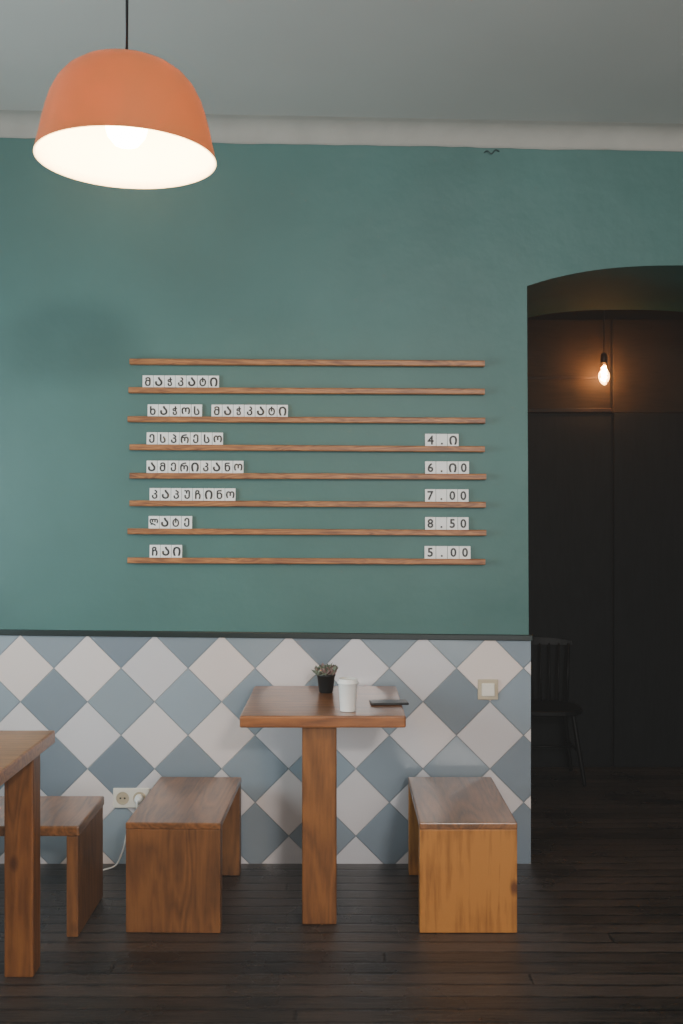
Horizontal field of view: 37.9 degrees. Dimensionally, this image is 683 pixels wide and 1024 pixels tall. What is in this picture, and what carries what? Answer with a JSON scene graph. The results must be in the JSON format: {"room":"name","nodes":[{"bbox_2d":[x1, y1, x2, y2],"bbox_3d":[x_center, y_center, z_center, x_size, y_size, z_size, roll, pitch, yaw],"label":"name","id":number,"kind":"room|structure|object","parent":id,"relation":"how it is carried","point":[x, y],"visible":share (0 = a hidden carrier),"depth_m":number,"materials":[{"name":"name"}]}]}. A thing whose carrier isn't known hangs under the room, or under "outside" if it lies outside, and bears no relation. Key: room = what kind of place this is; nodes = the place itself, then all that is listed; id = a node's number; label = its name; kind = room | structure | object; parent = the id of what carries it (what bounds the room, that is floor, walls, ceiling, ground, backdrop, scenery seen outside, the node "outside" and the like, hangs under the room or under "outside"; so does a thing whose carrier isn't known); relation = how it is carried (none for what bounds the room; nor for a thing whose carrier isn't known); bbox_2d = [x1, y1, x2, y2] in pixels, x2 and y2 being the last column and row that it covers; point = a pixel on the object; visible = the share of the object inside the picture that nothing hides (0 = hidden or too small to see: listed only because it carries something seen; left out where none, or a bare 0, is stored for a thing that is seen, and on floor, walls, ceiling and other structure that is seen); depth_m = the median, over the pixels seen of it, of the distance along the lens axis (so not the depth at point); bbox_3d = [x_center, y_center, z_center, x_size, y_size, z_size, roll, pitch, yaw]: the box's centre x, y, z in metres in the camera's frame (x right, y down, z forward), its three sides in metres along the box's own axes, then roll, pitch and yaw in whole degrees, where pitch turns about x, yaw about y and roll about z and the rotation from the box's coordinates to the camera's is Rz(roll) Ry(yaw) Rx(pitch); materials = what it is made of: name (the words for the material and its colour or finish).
{"room":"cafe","nodes":[
{"label":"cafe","id":0,"kind":"room"},
{"bbox_2d":[316,673,335,692],"bbox_3d":[-0.063,0.692,4.028,0.078,0.076,0.078,0,0,0],"label":"pot","id":1,"kind":"object","parent":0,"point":[325,681],"depth_m":4.00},
{"bbox_2d":[0,138,682,634],"bbox_3d":[0.225,-0.099,4.702,5.450,3.186,0.930,0,0,0],"label":"wall","id":2,"kind":"structure","parent":0,"point":[282,251],"depth_m":4.24,"materials":[{"name":"green paint"}]},
{"bbox_2d":[0,635,530,863],"bbox_3d":[-0.848,1.002,4.234,3.304,0.984,0.010,0,0,0],"label":"tiles","id":3,"kind":"structure","parent":2,"relation":"attached to","point":[122,712],"depth_m":4.23,"materials":[{"name":"tile"}]},
{"bbox_2d":[113,788,149,807],"bbox_3d":[-0.891,1.213,4.222,0.154,0.084,0.013,0,0,0],"label":"power outlet","id":4,"kind":"object","parent":3,"relation":"attached to","point":[122,797],"visible":0.8,"depth_m":4.22,"materials":[{"name":"beige plastic"}]},
{"bbox_2d":[478,679,497,699],"bbox_3d":[0.621,0.753,4.221,0.086,0.086,0.016,0,0,0],"label":"light switch","id":5,"kind":"object","parent":3,"relation":"attached to","point":[487,688],"visible":1,"depth_m":4.22,"materials":[{"name":"beige plastic"}]},
{"bbox_2d":[0,629,532,640],"bbox_3d":[-0.845,0.517,4.226,3.311,0.058,0.022,0,0,0],"label":"trim","id":6,"kind":"structure","parent":2,"relation":"attached to","point":[14,632],"depth_m":4.21,"materials":[{"name":"black wood"}]},
{"bbox_2d":[127,416,484,423],"bbox_3d":[-0.148,-0.389,4.218,1.510,0.030,0.036,0,0,0],"label":"rail","id":7,"kind":"object","parent":2,"relation":"attached to","point":[154,419],"visible":1,"depth_m":4.20,"materials":[{"name":"brown wood"}]},
{"bbox_2d":[148,404,157,415],"bbox_3d":[-0.800,-0.429,4.224,0.045,0.056,0.008,0,0,2],"label":"card","id":8,"kind":"object","parent":7,"relation":"on","point":[152,408],"visible":1,"depth_m":4.22,"materials":[{"name":"white"}]},
{"bbox_2d":[158,404,168,415],"bbox_3d":[-0.754,-0.429,4.223,0.045,0.056,0.008,0,0,0],"label":"card","id":9,"kind":"object","parent":7,"relation":"on","point":[163,408],"visible":1,"depth_m":4.22,"materials":[{"name":"white"}]},
{"bbox_2d":[169,404,179,415],"bbox_3d":[-0.707,-0.429,4.223,0.045,0.056,0.008,0,0,-2],"label":"card","id":10,"kind":"object","parent":7,"relation":"on","point":[174,408],"visible":1,"depth_m":4.22,"materials":[{"name":"white"}]},
{"bbox_2d":[180,404,190,415],"bbox_3d":[-0.660,-0.428,4.223,0.045,0.056,0.007,0,0,0],"label":"card","id":11,"kind":"object","parent":7,"relation":"on","point":[185,408],"visible":1,"depth_m":4.22,"materials":[{"name":"white paper"}]},
{"bbox_2d":[191,404,201,416],"bbox_3d":[-0.614,-0.428,4.223,0.045,0.056,0.008,0,0,-1],"label":"card","id":12,"kind":"object","parent":7,"relation":"on","point":[196,410],"visible":1,"depth_m":4.22,"materials":[{"name":"white"}]},
{"bbox_2d":[211,405,221,416],"bbox_3d":[-0.529,-0.428,4.224,0.045,0.056,0.008,0,0,-1],"label":"card","id":13,"kind":"object","parent":7,"relation":"on","point":[216,410],"visible":1,"depth_m":4.22,"materials":[{"name":"white"}]},
{"bbox_2d":[222,405,232,416],"bbox_3d":[-0.483,-0.428,4.223,0.045,0.056,0.007,0,0,-1],"label":"card","id":14,"kind":"object","parent":7,"relation":"on","point":[227,410],"visible":1,"depth_m":4.22,"materials":[{"name":"white"}]},
{"bbox_2d":[233,405,243,416],"bbox_3d":[-0.436,-0.427,4.223,0.045,0.056,0.007,0,0,0],"label":"card","id":15,"kind":"object","parent":7,"relation":"on","point":[238,410],"visible":1,"depth_m":4.22,"materials":[{"name":"white"}]},
{"bbox_2d":[244,405,254,416],"bbox_3d":[-0.390,-0.427,4.224,0.045,0.056,0.008,0,0,1],"label":"card","id":16,"kind":"object","parent":7,"relation":"on","point":[249,410],"visible":1,"depth_m":4.22,"materials":[{"name":"white plastic"}]},
{"bbox_2d":[255,405,265,416],"bbox_3d":[-0.343,-0.427,4.223,0.045,0.056,0.008,0,0,2],"label":"card","id":17,"kind":"object","parent":7,"relation":"on","point":[260,410],"visible":1,"depth_m":4.22,"materials":[{"name":"white plastic"}]},
{"bbox_2d":[266,405,276,416],"bbox_3d":[-0.296,-0.427,4.224,0.045,0.056,0.008,0,0,1],"label":"card","id":18,"kind":"object","parent":7,"relation":"on","point":[271,410],"visible":1,"depth_m":4.22,"materials":[{"name":"white"}]},
{"bbox_2d":[277,405,287,416],"bbox_3d":[-0.250,-0.427,4.224,0.045,0.056,0.008,0,0,1],"label":"card","id":19,"kind":"object","parent":7,"relation":"on","point":[282,410],"visible":1,"depth_m":4.22,"materials":[{"name":"white"}]},
{"bbox_2d":[127,557,484,564],"bbox_3d":[-0.148,0.207,4.218,1.510,0.030,0.036,0,0,0],"label":"rail","id":20,"kind":"object","parent":2,"relation":"attached to","point":[129,559],"visible":1,"depth_m":4.20,"materials":[{"name":"brown wood"}]},
{"bbox_2d":[150,545,159,557],"bbox_3d":[-0.792,0.167,4.224,0.045,0.056,0.008,0,0,1],"label":"card","id":21,"kind":"object","parent":20,"relation":"on","point":[154,549],"visible":1,"depth_m":4.22,"materials":[{"name":"white paper"}]},
{"bbox_2d":[160,545,170,557],"bbox_3d":[-0.745,0.168,4.224,0.045,0.056,0.008,0,0,-1],"label":"card","id":22,"kind":"object","parent":20,"relation":"on","point":[165,549],"visible":1,"depth_m":4.22,"materials":[{"name":"white"}]},
{"bbox_2d":[171,545,181,557],"bbox_3d":[-0.699,0.168,4.223,0.045,0.056,0.007,0,0,1],"label":"card","id":23,"kind":"object","parent":20,"relation":"on","point":[176,549],"visible":1,"depth_m":4.22,"materials":[{"name":"white"}]},
{"bbox_2d":[424,546,435,558],"bbox_3d":[0.376,0.172,4.223,0.047,0.056,0.007,0,0,-2],"label":"card","id":24,"kind":"object","parent":20,"relation":"on","point":[430,551],"visible":1,"depth_m":4.22,"materials":[{"name":"white"}]},
{"bbox_2d":[436,546,446,558],"bbox_3d":[0.425,0.172,4.223,0.047,0.056,0.008,0,0,1],"label":"card","id":25,"kind":"object","parent":20,"relation":"on","point":[441,551],"visible":1,"depth_m":4.22,"materials":[{"name":"white"}]},
{"bbox_2d":[448,546,458,558],"bbox_3d":[0.474,0.173,4.223,0.047,0.056,0.008,0,0,1],"label":"card","id":26,"kind":"object","parent":20,"relation":"on","point":[453,551],"visible":1,"depth_m":4.22,"materials":[{"name":"white paper"}]},
{"bbox_2d":[459,546,470,558],"bbox_3d":[0.524,0.173,4.224,0.047,0.056,0.008,0,0,-2],"label":"card","id":27,"kind":"object","parent":20,"relation":"on","point":[464,551],"visible":1,"depth_m":4.22,"materials":[{"name":"white"}]},
{"bbox_2d":[128,387,484,394],"bbox_3d":[-0.147,-0.512,4.218,1.504,0.030,0.036,0,0,0],"label":"rail","id":28,"kind":"object","parent":2,"relation":"attached to","point":[132,390],"visible":1,"depth_m":4.20,"materials":[{"name":"brown wood"}]},
{"bbox_2d":[143,375,152,386],"bbox_3d":[-0.821,-0.552,4.223,0.045,0.056,0.007,0,0,-1],"label":"card","id":29,"kind":"object","parent":28,"relation":"on","point":[147,379],"visible":1,"depth_m":4.22,"materials":[{"name":"white"}]},
{"bbox_2d":[154,375,163,386],"bbox_3d":[-0.775,-0.552,4.223,0.045,0.056,0.007,0,0,1],"label":"card","id":30,"kind":"object","parent":28,"relation":"on","point":[158,379],"visible":1,"depth_m":4.22,"materials":[{"name":"white"}]},
{"bbox_2d":[164,375,174,386],"bbox_3d":[-0.728,-0.551,4.223,0.045,0.056,0.008,0,0,0],"label":"card","id":31,"kind":"object","parent":28,"relation":"on","point":[169,379],"visible":1,"depth_m":4.22,"materials":[{"name":"white"}]},
{"bbox_2d":[175,375,185,386],"bbox_3d":[-0.682,-0.551,4.223,0.045,0.056,0.007,0,0,-2],"label":"card","id":32,"kind":"object","parent":28,"relation":"on","point":[180,381],"visible":1,"depth_m":4.22,"materials":[{"name":"white"}]},
{"bbox_2d":[186,376,196,386],"bbox_3d":[-0.635,-0.551,4.224,0.045,0.056,0.008,0,0,1],"label":"card","id":33,"kind":"object","parent":28,"relation":"on","point":[191,380],"visible":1,"depth_m":4.22,"materials":[{"name":"white"}]},
{"bbox_2d":[197,376,207,387],"bbox_3d":[-0.589,-0.551,4.224,0.045,0.056,0.008,0,0,1],"label":"card","id":34,"kind":"object","parent":28,"relation":"on","point":[202,381],"visible":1,"depth_m":4.22,"materials":[{"name":"white"}]},
{"bbox_2d":[208,376,218,387],"bbox_3d":[-0.542,-0.551,4.223,0.045,0.056,0.008,0,0,0],"label":"card","id":35,"kind":"object","parent":28,"relation":"on","point":[213,381],"visible":1,"depth_m":4.22,"materials":[{"name":"white"}]},
{"bbox_2d":[127,528,485,535],"bbox_3d":[-0.146,0.085,4.218,1.514,0.030,0.036,0,0,0],"label":"rail","id":36,"kind":"object","parent":2,"relation":"attached to","point":[129,530],"visible":1,"depth_m":4.20,"materials":[{"name":"brown wood"}]},
{"bbox_2d":[149,516,158,528],"bbox_3d":[-0.796,0.045,4.223,0.045,0.056,0.007,0,0,1],"label":"card","id":37,"kind":"object","parent":36,"relation":"on","point":[153,520],"visible":1,"depth_m":4.22,"materials":[{"name":"white paper"}]},
{"bbox_2d":[159,516,169,528],"bbox_3d":[-0.750,0.045,4.223,0.045,0.056,0.008,0,0,-1],"label":"card","id":38,"kind":"object","parent":36,"relation":"on","point":[164,520],"visible":1,"depth_m":4.22,"materials":[{"name":"white paper"}]},
{"bbox_2d":[170,516,180,528],"bbox_3d":[-0.703,0.045,4.223,0.045,0.056,0.007,0,0,-1],"label":"card","id":39,"kind":"object","parent":36,"relation":"on","point":[175,523],"visible":1,"depth_m":4.22,"materials":[{"name":"white paper"}]},
{"bbox_2d":[181,516,191,528],"bbox_3d":[-0.656,0.045,4.223,0.045,0.056,0.008,0,0,1],"label":"card","id":40,"kind":"object","parent":36,"relation":"on","point":[186,520],"visible":1,"depth_m":4.22,"materials":[{"name":"white"}]},
{"bbox_2d":[425,517,435,529],"bbox_3d":[0.377,0.050,4.223,0.045,0.056,0.007,0,0,1],"label":"card","id":41,"kind":"object","parent":36,"relation":"on","point":[430,522],"visible":1,"depth_m":4.22,"materials":[{"name":"white paper"}]},
{"bbox_2d":[436,517,446,529],"bbox_3d":[0.423,0.050,4.223,0.045,0.056,0.007,0,0,-2],"label":"card","id":42,"kind":"object","parent":36,"relation":"on","point":[441,522],"visible":1,"depth_m":4.22,"materials":[{"name":"white paper"}]},
{"bbox_2d":[447,517,457,529],"bbox_3d":[0.470,0.050,4.224,0.045,0.056,0.008,0,0,0],"label":"card","id":43,"kind":"object","parent":36,"relation":"on","point":[452,522],"visible":1,"depth_m":4.22,"materials":[{"name":"white paper"}]},
{"bbox_2d":[458,517,468,529],"bbox_3d":[0.517,0.050,4.223,0.045,0.056,0.007,0,0,-1],"label":"card","id":44,"kind":"object","parent":36,"relation":"on","point":[463,522],"visible":1,"depth_m":4.22,"materials":[{"name":"white paper"}]},
{"bbox_2d":[129,359,484,366],"bbox_3d":[-0.145,-0.631,4.218,1.500,0.032,0.036,0,0,0],"label":"rail","id":45,"kind":"object","parent":2,"relation":"attached to","point":[178,362],"visible":1,"depth_m":4.20,"materials":[{"name":"brown wood"}]},
{"bbox_2d":[129,444,484,451],"bbox_3d":[-0.145,-0.270,4.218,1.500,0.032,0.036,0,0,0],"label":"rail","id":46,"kind":"object","parent":2,"relation":"attached to","point":[131,446],"visible":1,"depth_m":4.20,"materials":[{"name":"brown wood"}]},
{"bbox_2d":[147,432,156,443],"bbox_3d":[-0.804,-0.310,4.224,0.045,0.056,0.008,0,0,2],"label":"card","id":47,"kind":"object","parent":46,"relation":"on","point":[151,436],"visible":1,"depth_m":4.22,"materials":[{"name":"white"}]},
{"bbox_2d":[158,432,167,444],"bbox_3d":[-0.758,-0.310,4.224,0.045,0.056,0.008,0,0,1],"label":"card","id":48,"kind":"object","parent":46,"relation":"on","point":[162,436],"visible":1,"depth_m":4.22,"materials":[{"name":"white plastic"}]},
{"bbox_2d":[168,432,178,444],"bbox_3d":[-0.711,-0.310,4.224,0.045,0.056,0.008,0,0,2],"label":"card","id":49,"kind":"object","parent":46,"relation":"on","point":[173,436],"visible":1,"depth_m":4.22,"materials":[{"name":"white plastic"}]},
{"bbox_2d":[179,432,189,444],"bbox_3d":[-0.665,-0.310,4.223,0.045,0.056,0.007,0,0,0],"label":"card","id":50,"kind":"object","parent":46,"relation":"on","point":[184,439],"visible":1,"depth_m":4.22,"materials":[{"name":"white plastic"}]},
{"bbox_2d":[190,432,200,444],"bbox_3d":[-0.618,-0.309,4.224,0.045,0.056,0.008,0,0,1],"label":"card","id":51,"kind":"object","parent":46,"relation":"on","point":[195,436],"visible":1,"depth_m":4.22,"materials":[{"name":"white plastic"}]},
{"bbox_2d":[201,433,211,444],"bbox_3d":[-0.572,-0.309,4.224,0.045,0.056,0.008,0,0,0],"label":"card","id":52,"kind":"object","parent":46,"relation":"on","point":[206,438],"visible":1,"depth_m":4.22,"materials":[{"name":"white plastic"}]},
{"bbox_2d":[212,433,222,444],"bbox_3d":[-0.525,-0.309,4.224,0.045,0.056,0.008,0,0,-1],"label":"card","id":53,"kind":"object","parent":46,"relation":"on","point":[217,438],"visible":1,"depth_m":4.22,"materials":[{"name":"white"}]},
{"bbox_2d":[425,434,435,445],"bbox_3d":[0.378,-0.304,4.223,0.046,0.056,0.007,0,0,0],"label":"card","id":54,"kind":"object","parent":46,"relation":"on","point":[430,439],"visible":1,"depth_m":4.22,"materials":[{"name":"white paper"}]},
{"bbox_2d":[436,434,446,445],"bbox_3d":[0.425,-0.304,4.223,0.046,0.056,0.008,0,0,1],"label":"card","id":55,"kind":"object","parent":46,"relation":"on","point":[441,439],"visible":1,"depth_m":4.22,"materials":[{"name":"white"}]},
{"bbox_2d":[448,434,458,445],"bbox_3d":[0.473,-0.303,4.224,0.046,0.056,0.008,0,0,1],"label":"card","id":56,"kind":"object","parent":46,"relation":"on","point":[453,439],"visible":1,"depth_m":4.22,"materials":[{"name":"white paper"}]},
{"bbox_2d":[129,473,485,479],"bbox_3d":[-0.142,-0.151,4.218,1.506,0.028,0.036,0,0,0],"label":"rail","id":57,"kind":"object","parent":2,"relation":"attached to","point":[131,475],"visible":1,"depth_m":4.20,"materials":[{"name":"brown wood"}]},
{"bbox_2d":[146,461,156,472],"bbox_3d":[-0.805,-0.190,4.224,0.044,0.056,0.008,0,0,-1],"label":"card","id":58,"kind":"object","parent":57,"relation":"on","point":[151,465],"visible":1,"depth_m":4.22,"materials":[{"name":"white"}]},
{"bbox_2d":[157,461,167,472],"bbox_3d":[-0.759,-0.190,4.224,0.044,0.056,0.008,0,0,2],"label":"card","id":59,"kind":"object","parent":57,"relation":"on","point":[162,466],"visible":1,"depth_m":4.22,"materials":[{"name":"white"}]},
{"bbox_2d":[168,461,178,472],"bbox_3d":[-0.713,-0.190,4.223,0.044,0.056,0.007,0,0,0],"label":"card","id":60,"kind":"object","parent":57,"relation":"on","point":[173,466],"visible":1,"depth_m":4.22,"materials":[{"name":"white"}]},
{"bbox_2d":[179,461,189,472],"bbox_3d":[-0.667,-0.190,4.224,0.044,0.056,0.008,0,0,0],"label":"card","id":61,"kind":"object","parent":57,"relation":"on","point":[183,465],"visible":1,"depth_m":4.22,"materials":[{"name":"white paper"}]},
{"bbox_2d":[190,461,199,472],"bbox_3d":[-0.621,-0.190,4.224,0.044,0.056,0.008,0,0,0],"label":"card","id":62,"kind":"object","parent":57,"relation":"on","point":[194,465],"visible":1,"depth_m":4.22,"materials":[{"name":"white paper"}]},
{"bbox_2d":[201,461,210,472],"bbox_3d":[-0.576,-0.190,4.223,0.044,0.056,0.007,0,0,-1],"label":"card","id":63,"kind":"object","parent":57,"relation":"on","point":[205,465],"visible":1,"depth_m":4.22,"materials":[{"name":"white paper"}]},
{"bbox_2d":[211,461,221,472],"bbox_3d":[-0.530,-0.190,4.223,0.044,0.056,0.008,0,0,1],"label":"card","id":64,"kind":"object","parent":57,"relation":"on","point":[216,466],"visible":1,"depth_m":4.22,"materials":[{"name":"white paper"}]},
{"bbox_2d":[222,461,232,472],"bbox_3d":[-0.484,-0.189,4.224,0.044,0.056,0.008,0,0,1],"label":"card","id":65,"kind":"object","parent":57,"relation":"on","point":[227,466],"visible":1,"depth_m":4.22,"materials":[{"name":"white paper"}]},
{"bbox_2d":[233,461,243,472],"bbox_3d":[-0.438,-0.189,4.223,0.044,0.056,0.007,0,0,0],"label":"card","id":66,"kind":"object","parent":57,"relation":"on","point":[238,466],"visible":1,"depth_m":4.22,"materials":[{"name":"white"}]},
{"bbox_2d":[425,461,435,473],"bbox_3d":[0.377,-0.187,4.223,0.045,0.056,0.007,0,0,1],"label":"card","id":67,"kind":"object","parent":57,"relation":"on","point":[430,466],"visible":1,"depth_m":4.22,"materials":[{"name":"white"}]},
{"bbox_2d":[436,461,446,473],"bbox_3d":[0.424,-0.187,4.224,0.045,0.056,0.008,0,0,-1],"label":"card","id":68,"kind":"object","parent":57,"relation":"on","point":[441,466],"visible":1,"depth_m":4.22,"materials":[{"name":"white"}]},
{"bbox_2d":[447,461,457,473],"bbox_3d":[0.471,-0.187,4.223,0.045,0.056,0.007,0,0,-1],"label":"card","id":69,"kind":"object","parent":57,"relation":"on","point":[452,466],"visible":1,"depth_m":4.22,"materials":[{"name":"white paper"}]},
{"bbox_2d":[458,461,468,473],"bbox_3d":[0.518,-0.186,4.223,0.045,0.056,0.007,0,0,-1],"label":"card","id":70,"kind":"object","parent":57,"relation":"on","point":[463,466],"visible":1,"depth_m":4.22,"materials":[{"name":"white"}]},
{"bbox_2d":[129,500,485,507],"bbox_3d":[-0.143,-0.034,4.218,1.504,0.030,0.036,0,0,0],"label":"rail","id":71,"kind":"object","parent":2,"relation":"attached to","point":[131,502],"visible":1,"depth_m":4.20,"materials":[{"name":"brown wood"}]},
{"bbox_2d":[150,488,159,500],"bbox_3d":[-0.792,-0.074,4.223,0.044,0.056,0.007,0,0,1],"label":"card","id":72,"kind":"object","parent":71,"relation":"on","point":[154,492],"visible":1,"depth_m":4.22,"materials":[{"name":"white"}]},
{"bbox_2d":[160,488,170,500],"bbox_3d":[-0.746,-0.073,4.223,0.044,0.056,0.008,0,0,0],"label":"card","id":73,"kind":"object","parent":71,"relation":"on","point":[165,493],"visible":1,"depth_m":4.22,"materials":[{"name":"white"}]},
{"bbox_2d":[171,488,181,500],"bbox_3d":[-0.701,-0.073,4.224,0.044,0.056,0.008,0,0,2],"label":"card","id":74,"kind":"object","parent":71,"relation":"on","point":[176,493],"visible":1,"depth_m":4.22,"materials":[{"name":"white"}]},
{"bbox_2d":[182,488,191,500],"bbox_3d":[-0.655,-0.073,4.224,0.044,0.056,0.008,0,0,1],"label":"card","id":75,"kind":"object","parent":71,"relation":"on","point":[186,492],"visible":1,"depth_m":4.22,"materials":[{"name":"white"}]},
{"bbox_2d":[193,488,202,500],"bbox_3d":[-0.609,-0.073,4.223,0.044,0.056,0.008,0,0,-2],"label":"card","id":76,"kind":"object","parent":71,"relation":"on","point":[197,492],"visible":1,"depth_m":4.22,"materials":[{"name":"white"}]},
{"bbox_2d":[203,488,213,500],"bbox_3d":[-0.563,-0.073,4.223,0.044,0.056,0.008,0,0,-2],"label":"card","id":77,"kind":"object","parent":71,"relation":"on","point":[208,492],"visible":1,"depth_m":4.22,"materials":[{"name":"white"}]},
{"bbox_2d":[214,488,224,500],"bbox_3d":[-0.517,-0.073,4.223,0.044,0.056,0.007,0,0,-2],"label":"card","id":78,"kind":"object","parent":71,"relation":"on","point":[219,493],"visible":1,"depth_m":4.22,"materials":[{"name":"white paper"}]},
{"bbox_2d":[225,488,235,500],"bbox_3d":[-0.472,-0.072,4.224,0.044,0.056,0.008,0,0,1],"label":"card","id":79,"kind":"object","parent":71,"relation":"on","point":[230,493],"visible":1,"depth_m":4.22,"materials":[{"name":"white"}]},
{"bbox_2d":[425,489,435,501],"bbox_3d":[0.377,-0.069,4.224,0.045,0.056,0.008,0,0,1],"label":"card","id":80,"kind":"object","parent":71,"relation":"on","point":[430,494],"visible":1,"depth_m":4.22,"materials":[{"name":"white"}]},
{"bbox_2d":[436,489,446,501],"bbox_3d":[0.423,-0.069,4.224,0.045,0.056,0.008,0,0,0],"label":"card","id":81,"kind":"object","parent":71,"relation":"on","point":[441,494],"visible":1,"depth_m":4.22,"materials":[{"name":"white paper"}]},
{"bbox_2d":[447,489,457,501],"bbox_3d":[0.470,-0.068,4.223,0.045,0.056,0.007,0,0,-1],"label":"card","id":82,"kind":"object","parent":71,"relation":"on","point":[452,494],"visible":1,"depth_m":4.22,"materials":[{"name":"white"}]},
{"bbox_2d":[458,489,468,501],"bbox_3d":[0.517,-0.068,4.223,0.045,0.056,0.008,0,0,-1],"label":"card","id":83,"kind":"object","parent":71,"relation":"on","point":[463,494],"visible":1,"depth_m":4.22,"materials":[{"name":"white"}]},
{"bbox_2d":[0,110,682,151],"bbox_3d":[0.225,-1.600,4.191,5.450,0.197,0.091,0,0,0],"label":"crown molding","id":84,"kind":"structure","parent":2,"relation":"attached to","point":[223,128],"depth_m":4.21,"materials":[{"name":"paint"}]},
{"bbox_2d":[0,767,682,1023],"bbox_3d":[0.225,1.524,1.737,5.650,0.060,8.400,0,0,0],"label":"floor","id":85,"kind":"structure","parent":0,"point":[598,939],"depth_m":3.42,"materials":[{"name":"brown wood"}]},
{"bbox_2d":[0,730,54,976],"bbox_3d":[-1.579,1.111,3.021,1.243,0.763,0.620,0,0,0],"label":"dining table","id":86,"kind":"object","parent":85,"relation":"on","point":[20,750],"visible":1,"depth_m":3.19,"materials":[{"name":"brown wood"}]},
{"bbox_2d":[0,796,103,936],"bbox_3d":[-1.385,1.298,3.680,0.929,0.390,0.379,0,0,0],"label":"bench","id":87,"kind":"object","parent":85,"relation":"on","point":[78,818],"visible":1,"depth_m":3.61,"materials":[{"name":"brown wood"}]},
{"bbox_2d":[103,794,143,870],"bbox_3d":[-0.925,1.343,4.154,0.212,0.299,0.070,0,0,-28],"label":"power cable","id":88,"kind":"object","parent":85,"relation":"on","point":[139,798],"visible":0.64,"depth_m":4.18,"materials":[{"name":"white plastic"}]},
{"bbox_2d":[126,777,240,932],"bbox_3d":[-0.591,1.298,3.838,0.339,0.390,0.616,0,0,1],"label":"bench","id":89,"kind":"object","parent":85,"relation":"on","point":[184,835],"visible":1,"depth_m":3.53,"materials":[{"name":"brown wood"}]},
{"bbox_2d":[240,686,405,923],"bbox_3d":[-0.067,1.111,3.893,0.595,0.763,0.664,0,0,0],"label":"table","id":90,"kind":"object","parent":85,"relation":"on","point":[319,716],"visible":0.99,"depth_m":3.60,"materials":[{"name":"brown wood"}]},
{"bbox_2d":[312,662,337,692],"bbox_3d":[-0.068,0.667,4.027,0.111,0.124,0.114,0,0,0],"label":"potted succulent","id":91,"kind":"object","parent":90,"relation":"on","point":[325,674],"visible":1,"depth_m":4.00,"materials":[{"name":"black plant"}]},
{"bbox_2d":[337,677,358,711],"bbox_3d":[0.024,0.669,3.653,0.078,0.120,0.078,0,0,0],"label":"paper cup","id":92,"kind":"object","parent":90,"relation":"on","point":[347,685],"visible":1,"depth_m":3.62,"materials":[{"name":"white paper"}]},
{"bbox_2d":[369,699,408,704],"bbox_3d":[0.181,0.725,3.790,0.144,0.009,0.072,0,0,-5],"label":"smartphone","id":93,"kind":"object","parent":90,"relation":"on","point":[394,701],"visible":1,"depth_m":3.76,"materials":[{"name":"black plastic"}]},
{"bbox_2d":[408,777,516,932],"bbox_3d":[0.450,1.298,3.838,0.348,0.390,0.616,0,0,0],"label":"bench","id":94,"kind":"object","parent":85,"relation":"on","point":[462,831],"visible":1,"depth_m":3.53,"materials":[{"name":"brown wood"}]},
{"bbox_2d":[531,637,586,785],"bbox_3d":[1.150,1.111,5.602,0.374,0.768,0.382,0,0,0],"label":"wooden chair","id":95,"kind":"object","parent":85,"relation":"on","point":[539,708],"visible":0.58,"depth_m":5.70,"materials":[{"name":"black paint"}]},
{"bbox_2d":[0,0,682,123],"bbox_3d":[0.225,-1.682,0.912,5.650,0.195,6.750,0,0,0],"label":"ceiling","id":96,"kind":"structure","parent":0,"point":[621,61],"depth_m":3.56,"materials":[{"name":"grey paint"}]},
{"bbox_2d":[33,0,215,188],"bbox_3d":[-0.497,-1.235,2.300,0.412,0.843,0.412,0,0,0],"label":"pendant lamp","id":97,"kind":"object","parent":96,"relation":"hanging from","point":[119,118],"visible":1,"depth_m":2.20,"materials":[{"name":"metal"}]},
{"bbox_2d":[527,310,682,766],"bbox_3d":[1.700,-0.106,5.887,2.800,3.200,0.100,0,0,0],"label":"wall","id":98,"kind":"structure","parent":0,"point":[611,315],"depth_m":5.84,"materials":[{"name":"paint"}]},
{"bbox_2d":[528,413,610,766],"bbox_3d":[1.159,0.457,5.826,0.838,2.069,0.022,0,0,0],"label":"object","id":99,"kind":"structure","parent":98,"relation":"in","point":[569,454],"depth_m":5.82,"materials":[{"name":"brown wood"}]},
{"bbox_2d":[527,377,611,412],"bbox_3d":[1.110,-0.686,5.819,0.940,0.210,0.034,0,0,0],"label":"trim","id":100,"kind":"structure","parent":98,"relation":"attached to","point":[530,410],"depth_m":5.80,"materials":[{"name":"brown wood"}]},
{"bbox_2d":[527,320,682,412],"bbox_3d":[1.600,-0.854,5.830,2.600,0.545,0.014,0,0,0],"label":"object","id":101,"kind":"structure","parent":98,"relation":"attached to","point":[647,354],"depth_m":5.82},
{"bbox_2d":[613,413,682,766],"bbox_3d":[2.011,0.457,5.826,0.838,2.069,0.022,0,0,0],"label":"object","id":102,"kind":"structure","parent":98,"relation":"in","point":[647,447],"depth_m":5.82,"materials":[{"name":"brown wood"}]},
{"bbox_3d":[1.650,-1.656,5.552,2.900,0.100,0.770,0,0,0],"label":"ceiling","id":103,"kind":"structure","parent":0,"visible":0},
{"bbox_2d":[600,310,606,381],"bbox_3d":[1.502,-1.166,5.697,0.068,0.880,0.068,0,0,0],"label":"pendant light","id":104,"kind":"object","parent":103,"relation":"hanging from","point":[603,372],"visible":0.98,"depth_m":5.69,"materials":[{"name":"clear glass"}]},
{"bbox_2d":[601,353,606,363],"bbox_3d":[1.502,-0.881,5.697,0.036,0.060,0.036,0,0,0],"label":"socket","id":105,"kind":"object","parent":104,"relation":"attached to","point":[603,356],"depth_m":5.68,"materials":[{"name":"metal"}]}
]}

